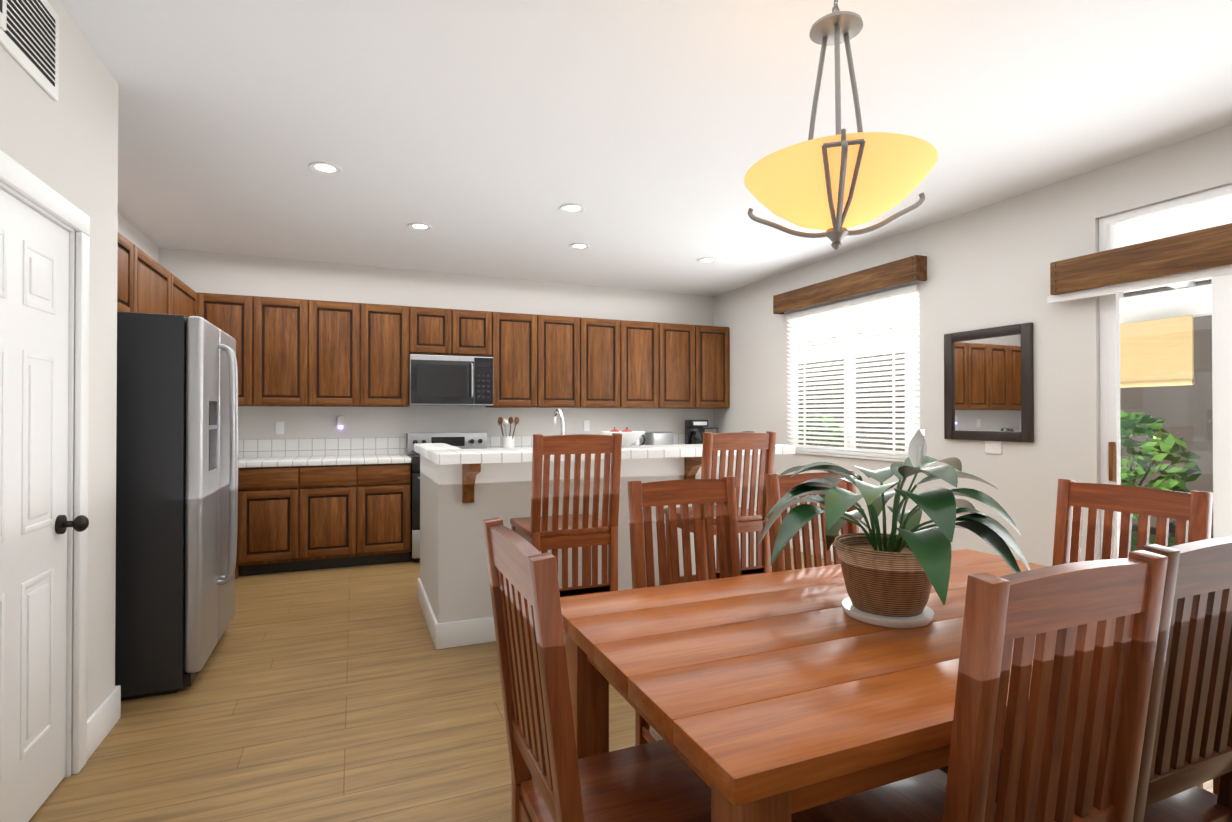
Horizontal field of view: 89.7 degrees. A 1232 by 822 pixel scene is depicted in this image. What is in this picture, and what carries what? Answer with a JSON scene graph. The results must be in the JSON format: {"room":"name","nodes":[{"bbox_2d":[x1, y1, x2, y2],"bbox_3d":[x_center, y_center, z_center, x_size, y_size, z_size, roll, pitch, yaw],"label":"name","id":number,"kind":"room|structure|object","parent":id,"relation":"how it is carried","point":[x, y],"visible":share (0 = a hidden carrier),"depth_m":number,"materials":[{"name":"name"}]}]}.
{"room":"kitchen","nodes":[
{"label":"kitchen","id":0,"kind":"room"},
{"bbox_2d":[0,0,117,774],"bbox_3d":[-1.260,0.436,-0.323,0.710,3.700,6.100,0,0,-23],"label":"wall","id":1,"kind":"structure","parent":0,"point":[65,146],"depth_m":2.39,"materials":[{"name":"white paint"}]},
{"bbox_2d":[0,0,58,101],"bbox_3d":[-1.782,-1.183,1.868,0.021,0.290,0.460,0,0,-23],"label":"air vent","id":2,"kind":"object","parent":1,"relation":"in","point":[29,36],"visible":1,"depth_m":1.92,"materials":[{"name":"white metal"}]},
{"bbox_2d":[0,188,88,821],"bbox_3d":[-1.783,0.326,1.859,0.117,1.936,0.784,0,0,-23],"label":"door","id":3,"kind":"structure","parent":1,"relation":"in","point":[34,308],"depth_m":1.96,"materials":[{"name":"white paint"}]},
{"bbox_2d":[0,150,89,776],"bbox_3d":[-1.841,0.287,1.843,0.139,2.030,0.940,0,0,-23],"label":"door frame","id":4,"kind":"structure","parent":1,"relation":"attached to","point":[19,182],"depth_m":2.23,"materials":[{"name":"white paint"}]},
{"bbox_2d":[87,685,120,759],"bbox_3d":[-2.040,1.236,2.456,0.016,0.140,0.346,0,0,-23],"label":"baseboard","id":5,"kind":"structure","parent":1,"relation":"attached to","point":[103,718],"depth_m":2.46,"materials":[{"name":"white paint"}]},
{"bbox_2d":[118,213,158,262],"bbox_3d":[-3.309,-0.034,3.776,0.120,2.700,3.040,0,0,-23],"label":"wall","id":6,"kind":"structure","parent":0,"point":[135,236],"depth_m":4.70,"materials":[{"name":"white paint"}]},
{"bbox_2d":[117,232,136,312],"bbox_3d":[-2.832,-0.748,3.254,0.345,0.460,0.544,0,0,-23],"label":"upper cabinet","id":7,"kind":"object","parent":6,"relation":"attached to","point":[126,251],"depth_m":3.46,"materials":[{"name":"brown wood"}]},
{"bbox_2d":[137,247,168,313],"bbox_3d":[-3.102,-0.513,3.892,0.345,0.920,0.844,0,0,-23],"label":"upper cabinet","id":8,"kind":"object","parent":6,"relation":"attached to","point":[152,278],"depth_m":3.89,"materials":[{"name":"brown wood"}]},
{"bbox_2d":[169,272,204,318],"bbox_3d":[-3.367,-0.508,4.572,0.385,0.920,0.871,0,0,-23],"label":"upper cabinet","id":9,"kind":"object","parent":6,"relation":"attached to","point":[183,300],"depth_m":4.63,"materials":[{"name":"brown wood"}]},
{"bbox_2d":[159,248,713,454],"bbox_3d":[-1.367,-0.015,6.311,5.670,2.700,0.120,0,0,-23],"label":"wall","id":10,"kind":"structure","parent":0,"point":[216,273],"depth_m":6.06,"materials":[{"name":"white paint"}]},
{"bbox_2d":[205,293,264,405],"bbox_3d":[-3.247,-0.503,5.235,0.478,0.920,0.401,0,0,-23],"label":"upper cabinet","id":11,"kind":"object","parent":10,"relation":"attached to","point":[242,317],"depth_m":5.15,"materials":[{"name":"brown wood"}]},
{"bbox_2d":[275,421,283,433],"bbox_3d":[-3.009,0.151,5.545,0.070,0.115,0.008,0,0,-23],"label":"electrical outlet plate","id":12,"kind":"object","parent":10,"relation":"attached to","point":[279,427],"depth_m":5.54,"materials":[{"name":"white plastic"}]},
{"bbox_2d":[265,297,316,406],"bbox_3d":[-2.906,-0.502,5.410,0.542,0.920,0.345,0,0,-23],"label":"upper cabinet","id":13,"kind":"object","parent":10,"relation":"attached to","point":[303,353],"depth_m":5.28,"materials":[{"name":"brown wood"}]},
{"bbox_2d":[337,416,343,428],"bbox_3d":[-2.548,0.105,5.725,0.060,0.120,0.035,0,0,-23],"label":"air freshener","id":14,"kind":"object","parent":10,"relation":"attached to","point":[340,421],"visible":0.98,"depth_m":5.71,"materials":[{"name":"white plastic"}]},
{"bbox_2d":[317,300,368,406],"bbox_3d":[-2.525,-0.501,5.571,0.542,0.920,0.345,0,0,-23],"label":"upper cabinet","id":15,"kind":"object","parent":10,"relation":"attached to","point":[342,327],"depth_m":5.44,"materials":[{"name":"brown wood"}]},
{"bbox_2d":[369,304,412,406],"bbox_3d":[-2.173,-0.500,5.719,0.478,0.920,0.345,0,0,-23],"label":"upper cabinet","id":16,"kind":"object","parent":10,"relation":"attached to","point":[390,326],"depth_m":5.59,"materials":[{"name":"brown wood"}]},
{"bbox_2d":[413,307,460,355],"bbox_3d":[-1.748,-0.743,5.900,0.444,0.430,0.345,0,0,-23],"label":"upper cabinet","id":17,"kind":"object","parent":10,"relation":"attached to","point":[436,331],"depth_m":5.75,"materials":[{"name":"brown wood"}]},
{"bbox_2d":[409,354,492,405],"bbox_3d":[-1.581,-0.282,5.907,0.754,0.462,0.454,0,0,-23],"label":"microwave","id":18,"kind":"object","parent":17,"relation":"attached to","point":[441,380],"visible":0.98,"depth_m":5.73,"materials":[{"name":"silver metal"}]},
{"bbox_2d":[461,310,492,356],"bbox_3d":[-1.457,-0.743,6.023,0.444,0.430,0.345,0,0,-23],"label":"upper cabinet","id":19,"kind":"object","parent":10,"relation":"attached to","point":[476,326],"depth_m":5.90,"materials":[{"name":"brown wood"}]},
{"bbox_2d":[485,312,544,407],"bbox_3d":[-1.017,-0.496,6.207,0.511,0.920,0.345,0,0,-23],"label":"upper cabinet","id":20,"kind":"object","parent":10,"relation":"attached to","point":[518,356],"depth_m":6.05,"materials":[{"name":"brown wood"}]},
{"bbox_2d":[545,315,588,407],"bbox_3d":[-0.634,-0.495,6.369,0.576,0.920,0.345,0,0,-23],"label":"upper cabinet","id":21,"kind":"object","parent":10,"relation":"attached to","point":[566,338],"depth_m":6.25,"materials":[{"name":"brown wood"}]},
{"bbox_2d":[583,420,589,430],"bbox_3d":[-0.319,0.160,6.681,0.070,0.115,0.008,0,0,-23],"label":"electrical outlet plate","id":22,"kind":"object","parent":10,"relation":"attached to","point":[586,423],"depth_m":6.68,"materials":[{"name":"white plastic"}]},
{"bbox_2d":[589,318,628,407],"bbox_3d":[-0.222,-0.494,6.543,0.575,0.920,0.345,0,0,-23],"label":"upper cabinet","id":23,"kind":"object","parent":10,"relation":"attached to","point":[608,338],"depth_m":6.42,"materials":[{"name":"brown wood"}]},
{"bbox_2d":[629,321,664,407],"bbox_3d":[0.190,-0.492,6.717,0.576,0.920,0.345,0,0,-23],"label":"upper cabinet","id":24,"kind":"object","parent":10,"relation":"attached to","point":[646,339],"depth_m":6.59,"materials":[{"name":"brown wood"}]},
{"bbox_2d":[665,323,700,407],"bbox_3d":[0.603,-0.491,6.891,0.576,0.920,0.345,0,0,-23],"label":"upper cabinet","id":25,"kind":"object","parent":10,"relation":"attached to","point":[682,341],"depth_m":6.76,"materials":[{"name":"brown wood"}]},
{"bbox_2d":[701,325,729,407],"bbox_3d":[0.986,-0.490,7.053,0.512,0.920,0.345,0,0,-23],"label":"upper cabinet","id":26,"kind":"object","parent":10,"relation":"attached to","point":[715,340],"depth_m":6.92,"materials":[{"name":"brown wood"}]},
{"bbox_2d":[29,548,1212,821],"bbox_3d":[0.431,1.353,2.040,5.950,0.100,9.450,0,0,-23],"label":"floor","id":27,"kind":"structure","parent":0,"point":[341,694],"depth_m":2.57,"materials":[{"name":"brown wood"}]},
{"bbox_2d":[115,312,237,700],"bbox_3d":[-2.459,0.434,3.165,0.914,1.755,0.900,0,0,-23],"label":"refrigerator","id":28,"kind":"object","parent":27,"relation":"on","point":[177,468],"visible":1,"depth_m":2.85,"materials":[{"name":"black"}]},
{"bbox_2d":[235,466,246,578],"bbox_3d":[-3.374,0.888,5.024,0.732,0.875,0.672,0,0,-23],"label":"base cabinet","id":29,"kind":"object","parent":27,"relation":"on","point":[241,559],"depth_m":4.89,"materials":[{"name":"brown wood"}]},
{"bbox_2d":[247,466,310,575],"bbox_3d":[-2.875,0.889,5.261,0.499,0.875,0.624,0,0,-23],"label":"base cabinet","id":30,"kind":"object","parent":27,"relation":"on","point":[305,504],"depth_m":5.00,"materials":[{"name":"brown wood"}]},
{"bbox_2d":[238,454,410,465],"bbox_3d":[-2.810,0.430,5.289,1.974,0.045,0.630,0,0,-23],"label":"countertop","id":31,"kind":"structure","parent":30,"relation":"on","point":[300,459],"depth_m":5.28,"materials":[{"name":"white tile"}]},
{"bbox_2d":[311,462,366,569],"bbox_3d":[-2.504,0.891,5.418,0.563,0.875,0.624,0,0,-23],"label":"base cabinet","id":32,"kind":"object","parent":27,"relation":"on","point":[338,489],"depth_m":5.17,"materials":[{"name":"brown wood"}]},
{"bbox_2d":[367,462,410,564],"bbox_3d":[-2.132,0.892,5.575,0.500,0.875,0.624,0,0,-23],"label":"base cabinet","id":33,"kind":"object","parent":27,"relation":"on","point":[388,483],"depth_m":5.32,"materials":[{"name":"brown wood"}]},
{"bbox_2d":[497,417,518,447],"bbox_3d":[-1.060,0.234,6.081,0.199,0.356,0.224,0,0,-23],"label":"utensil crock","id":34,"kind":"object","parent":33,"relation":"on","point":[507,441],"visible":0.83,"depth_m":6.03,"materials":[{"name":"white ceramic"}]},
{"bbox_2d":[632,435,644,444],"bbox_3d":[0.208,0.323,6.648,0.231,0.187,0.150,0,0,-23],"label":"kettle","id":35,"kind":"object","parent":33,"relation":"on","point":[638,442],"visible":0.27,"depth_m":6.59,"materials":[{"name":"silver metal"}]},
{"bbox_2d":[645,432,672,444],"bbox_3d":[0.478,0.322,6.731,0.300,0.190,0.170,0,0,-31],"label":"toaster","id":36,"kind":"object","parent":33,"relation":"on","point":[658,438],"visible":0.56,"depth_m":6.65,"materials":[{"name":"silver metal"}]},
{"bbox_2d":[685,420,707,443],"bbox_3d":[0.918,0.259,6.978,0.222,0.320,0.242,0,0,-13],"label":"coffee maker","id":37,"kind":"object","parent":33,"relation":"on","point":[694,430],"visible":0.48,"depth_m":6.89,"materials":[{"name":"black plastic"}]},
{"bbox_2d":[704,427,717,432],"bbox_3d":[1.092,0.304,7.146,0.170,0.228,0.093,0,0,2],"label":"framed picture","id":38,"kind":"object","parent":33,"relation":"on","point":[711,429],"visible":0.19,"depth_m":7.14,"materials":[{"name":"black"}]},
{"bbox_2d":[407,432,486,561],"bbox_3d":[-1.530,0.771,5.776,0.754,1.120,0.720,0,0,-23],"label":"range","id":39,"kind":"object","parent":27,"relation":"on","point":[469,440],"visible":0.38,"depth_m":5.88,"materials":[{"name":"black metal"}]},
{"bbox_2d":[510,433,621,597],"bbox_3d":[-0.266,0.710,3.169,0.450,1.202,0.487,0,0,-23],"label":"bar chair","id":40,"kind":"object","parent":27,"relation":"on","point":[564,531],"visible":0.79,"depth_m":3.00,"materials":[{"name":"brown wood"}]},
{"bbox_2d":[417,452,759,649],"bbox_3d":[-0.128,0.802,4.231,2.232,1.034,1.274,0,0,-23],"label":"kitchen island","id":41,"kind":"object","parent":27,"relation":"on","point":[464,493],"depth_m":3.57,"materials":[{"name":"white paint"}]},
{"bbox_2d":[414,444,457,459],"bbox_3d":[-1.170,0.255,4.042,0.210,0.056,0.870,0,0,-23],"label":"island countertop","id":42,"kind":"structure","parent":41,"relation":"on","point":[420,448],"depth_m":4.02,"materials":[{"name":"white tile"}]},
{"bbox_2d":[426,444,795,463],"bbox_3d":[0.042,0.254,3.832,2.280,0.056,0.460,0,0,-23],"label":"island countertop","id":43,"kind":"structure","parent":41,"relation":"on","point":[635,452],"depth_m":3.60,"materials":[{"name":"white tile"}]},
{"bbox_2d":[600,427,644,446],"bbox_3d":[0.044,0.165,3.931,0.290,0.123,0.290,0,0,-23],"label":"fruit bowl","id":44,"kind":"object","parent":43,"relation":"on","point":[629,437],"visible":0.81,"depth_m":3.86,"materials":[{"name":"white ceramic"}]},
{"bbox_2d":[483,517,710,821],"bbox_3d":[0.009,0.772,1.318,0.503,1.052,0.450,0,0,-23],"label":"chair","id":45,"kind":"object","parent":27,"relation":"on","point":[554,778],"visible":0.92,"depth_m":1.29,"materials":[{"name":"brown wood"}]},
{"bbox_2d":[628,476,740,745],"bbox_3d":[0.341,0.778,2.116,0.450,1.052,0.503,0,0,-23],"label":"chair","id":46,"kind":"object","parent":27,"relation":"on","point":[643,498],"visible":0.19,"depth_m":2.29,"materials":[{"name":"brown wood"}]},
{"bbox_2d":[664,431,775,584],"bbox_3d":[0.582,0.713,3.526,0.450,1.202,0.487,0,0,-23],"label":"bar chair","id":47,"kind":"object","parent":27,"relation":"on","point":[750,520],"visible":0.35,"depth_m":3.38,"materials":[{"name":"brown wood"}]},
{"bbox_2d":[765,470,859,571],"bbox_3d":[0.910,0.780,2.389,0.450,1.052,0.503,0,0,-23],"label":"chair","id":48,"kind":"object","parent":27,"relation":"on","point":[778,489],"visible":0.08,"depth_m":2.54,"materials":[{"name":"brown wood"}]},
{"bbox_2d":[560,549,1219,821],"bbox_3d":[0.782,0.920,1.675,1.730,0.760,0.960,0,0,-23],"label":"dining table","id":49,"kind":"object","parent":27,"relation":"on","point":[780,696],"visible":0.44,"depth_m":1.28,"materials":[{"name":"brown wood"}]},
{"bbox_2d":[759,429,1030,627],"bbox_3d":[0.693,0.294,1.656,0.643,0.490,0.671,0,0,-23],"label":"potted plant","id":50,"kind":"object","parent":49,"relation":"on","point":[891,578],"visible":1,"depth_m":1.55,"materials":[{"name":"green plant"}]},
{"bbox_2d":[791,550,1167,821],"bbox_3d":[0.642,0.771,1.198,0.450,1.052,0.503,0,0,-23],"label":"chair","id":51,"kind":"object","parent":27,"relation":"on","point":[1088,709],"visible":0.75,"depth_m":1.00,"materials":[{"name":"brown wood"}]},
{"bbox_2d":[939,536,1231,821],"bbox_3d":[1.077,0.772,1.403,0.450,1.052,0.503,0,0,-23],"label":"chair","id":52,"kind":"object","parent":27,"relation":"on","point":[1187,748],"visible":0.56,"depth_m":1.20,"materials":[{"name":"brown wood"}]},
{"bbox_2d":[1052,479,1212,788],"bbox_3d":[1.546,0.777,2.032,0.503,1.052,0.450,0,0,-23],"label":"chair","id":53,"kind":"object","parent":27,"relation":"on","point":[1192,511],"visible":0.17,"depth_m":2.12,"materials":[{"name":"brown wood"}]},
{"bbox_2d":[59,0,1231,295],"bbox_3d":[0.431,-1.447,2.061,5.950,0.100,9.450,0,0,-23],"label":"ceiling","id":54,"kind":"structure","parent":0,"point":[489,138],"depth_m":2.90,"materials":[{"name":"white paint"}]},
{"bbox_2d":[308,162,341,174],"bbox_3d":[-1.655,-1.381,3.529,0.176,0.010,0.176,0,0,-23],"label":"recessed light","id":55,"kind":"object","parent":54,"relation":"in","point":[325,168],"visible":1,"depth_m":3.53,"materials":[{"name":"white paint"}]},
{"bbox_2d":[408,223,431,230],"bbox_3d":[-1.461,-1.373,4.620,0.176,0.010,0.176,0,0,-23],"label":"recessed light","id":56,"kind":"object","parent":54,"relation":"in","point":[420,226],"visible":0.98,"depth_m":4.62,"materials":[{"name":"white paint"}]},
{"bbox_2d":[559,204,584,212],"bbox_3d":[-0.297,-1.376,4.211,0.176,0.010,0.176,0,0,-23],"label":"recessed light","id":57,"kind":"object","parent":54,"relation":"in","point":[572,208],"visible":0.96,"depth_m":4.21,"materials":[{"name":"white paint"}]},
{"bbox_2d":[569,243,589,249],"bbox_3d":[-0.304,-1.369,5.152,0.176,0.010,0.176,0,0,-23],"label":"recessed light","id":58,"kind":"object","parent":54,"relation":"in","point":[579,246],"visible":0.92,"depth_m":5.15,"materials":[{"name":"white paint"}]},
{"bbox_2d":[697,258,716,262],"bbox_3d":[0.824,-1.365,5.618,0.176,0.010,0.176,0,0,-23],"label":"recessed light","id":59,"kind":"object","parent":54,"relation":"in","point":[705,260],"visible":1,"depth_m":5.63,"materials":[{"name":"white glass"}]},
{"bbox_2d":[744,0,937,249],"bbox_3d":[0.705,-0.950,1.961,0.606,0.893,0.588,0,0,-23],"label":"pendant light","id":60,"kind":"object","parent":54,"relation":"hanging from","point":[838,185],"visible":1,"depth_m":1.82,"materials":[{"name":"yellow glass"}]},
{"bbox_2d":[714,124,1231,565],"bbox_3d":[2.990,0.461,3.121,0.120,3.700,9.140,0,0,-23],"label":"wall","id":61,"kind":"structure","parent":0,"point":[988,266],"depth_m":4.02,"materials":[{"name":"white paint"}]},
{"bbox_2d":[790,536,833,561],"bbox_3d":[1.929,1.258,5.451,0.016,0.140,4.008,0,0,-23],"label":"baseboard","id":62,"kind":"structure","parent":61,"relation":"attached to","point":[811,541],"depth_m":5.71,"materials":[{"name":"white paint"}]},
{"bbox_2d":[773,255,926,314],"bbox_3d":[1.927,-1.052,5.349,0.111,0.180,1.690,0,0,-23],"label":"window valance","id":63,"kind":"object","parent":61,"relation":"attached to","point":[905,270],"visible":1,"depth_m":5.10,"materials":[{"name":"brown wood"}]},
{"bbox_2d":[790,291,919,461],"bbox_3d":[2.017,-0.275,5.381,0.120,1.350,1.590,0,0,-23],"label":"window","id":64,"kind":"structure","parent":61,"relation":"in","point":[858,457],"depth_m":5.37,"materials":[{"name":"white plastic"}]},
{"bbox_2d":[786,284,919,458],"bbox_3d":[1.985,-0.287,5.368,0.052,1.323,1.526,0,0,-23],"label":"window blinds","id":65,"kind":"object","parent":64,"relation":"attached to","point":[894,295],"visible":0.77,"depth_m":5.23,"materials":[{"name":"white paint"}]},
{"bbox_2d":[944,322,1033,442],"bbox_3d":[2.476,-0.176,4.146,0.030,0.750,0.620,0,0,-23],"label":"framed mirror","id":66,"kind":"object","parent":61,"relation":"attached to","point":[988,384],"visible":1,"depth_m":4.12,"materials":[{"name":"black mirror"}]},
{"bbox_2d":[985,441,1001,453],"bbox_3d":[2.502,0.223,4.108,0.009,0.120,0.115,0,0,-23],"label":"switch plate","id":67,"kind":"object","parent":61,"relation":"attached to","point":[993,447],"visible":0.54,"depth_m":4.11,"materials":[{"name":"white plastic"}]},
{"bbox_2d":[1047,265,1231,537],"bbox_3d":[3.008,0.298,2.734,0.040,1.980,2.110,0,0,-23],"label":"vertical blinds","id":68,"kind":"object","parent":61,"relation":"attached to","point":[1221,277],"visible":0.79,"depth_m":2.97,"materials":[{"name":"white paint"}]},
{"bbox_2d":[1050,223,1231,294],"bbox_3d":[3.032,-0.787,2.703,0.131,0.190,2.120,0,0,-23],"label":"valance","id":69,"kind":"object","parent":61,"relation":"attached to","point":[1207,248],"visible":0.9,"depth_m":3.21,"materials":[{"name":"brown wood"}]},
{"bbox_2d":[1099,184,1231,558],"bbox_3d":[3.155,0.099,2.721,0.110,2.418,1.826,0,0,-23],"label":"patio door","id":70,"kind":"structure","parent":61,"relation":"in","point":[1110,395],"depth_m":3.48,"materials":[{"name":"glass"}]},
{"label":"outside","id":71,"kind":"structure","parent":0,"visible":0},
{"bbox_2d":[1130,531,1174,551],"bbox_3d":[4.351,1.402,5.893,4.530,0.100,20.000,0,0,-23],"label":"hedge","id":72,"kind":"structure","parent":71,"point":[1151,539],"depth_m":6.54,"materials":[{"name":"green plant"}]},
{"bbox_2d":[798,412,843,446],"bbox_3d":[3.344,0.700,10.467,1.248,1.391,1.280,0,0,-23],"label":"bush","id":73,"kind":"object","parent":72,"relation":"on","point":[825,440],"depth_m":10.28,"materials":[{"name":"green plant"}]},
{"bbox_2d":[798,278,1212,538],"bbox_3d":[6.162,-0.028,6.668,0.240,2.790,20.000,0,0,-23],"label":"fence","id":74,"kind":"object","parent":72,"relation":"on","point":[1181,414],"depth_m":6.75,"materials":[{"name":"grey concrete"}]},
{"bbox_2d":[798,196,1231,450],"bbox_3d":[3.318,0.004,5.467,2.204,2.689,10.400,0,0,-23],"label":"patio cover","id":75,"kind":"object","parent":72,"relation":"on","point":[1151,232],"depth_m":4.88,"materials":[{"name":"white paint"}]},
{"bbox_2d":[1120,315,1194,387],"bbox_3d":[4.400,-0.472,5.059,0.048,0.545,0.500,0,0,-23],"label":"bamboo shade","id":76,"kind":"object","parent":75,"relation":"hanging from","point":[1174,351],"depth_m":5.03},
{"bbox_2d":[1120,409,1201,550],"bbox_3d":[5.009,0.670,6.084,1.094,1.385,1.051,0,0,-23],"label":"bush","id":77,"kind":"object","parent":72,"relation":"on","point":[1162,446],"depth_m":5.81,"materials":[{"name":"green plant"}]}
]}

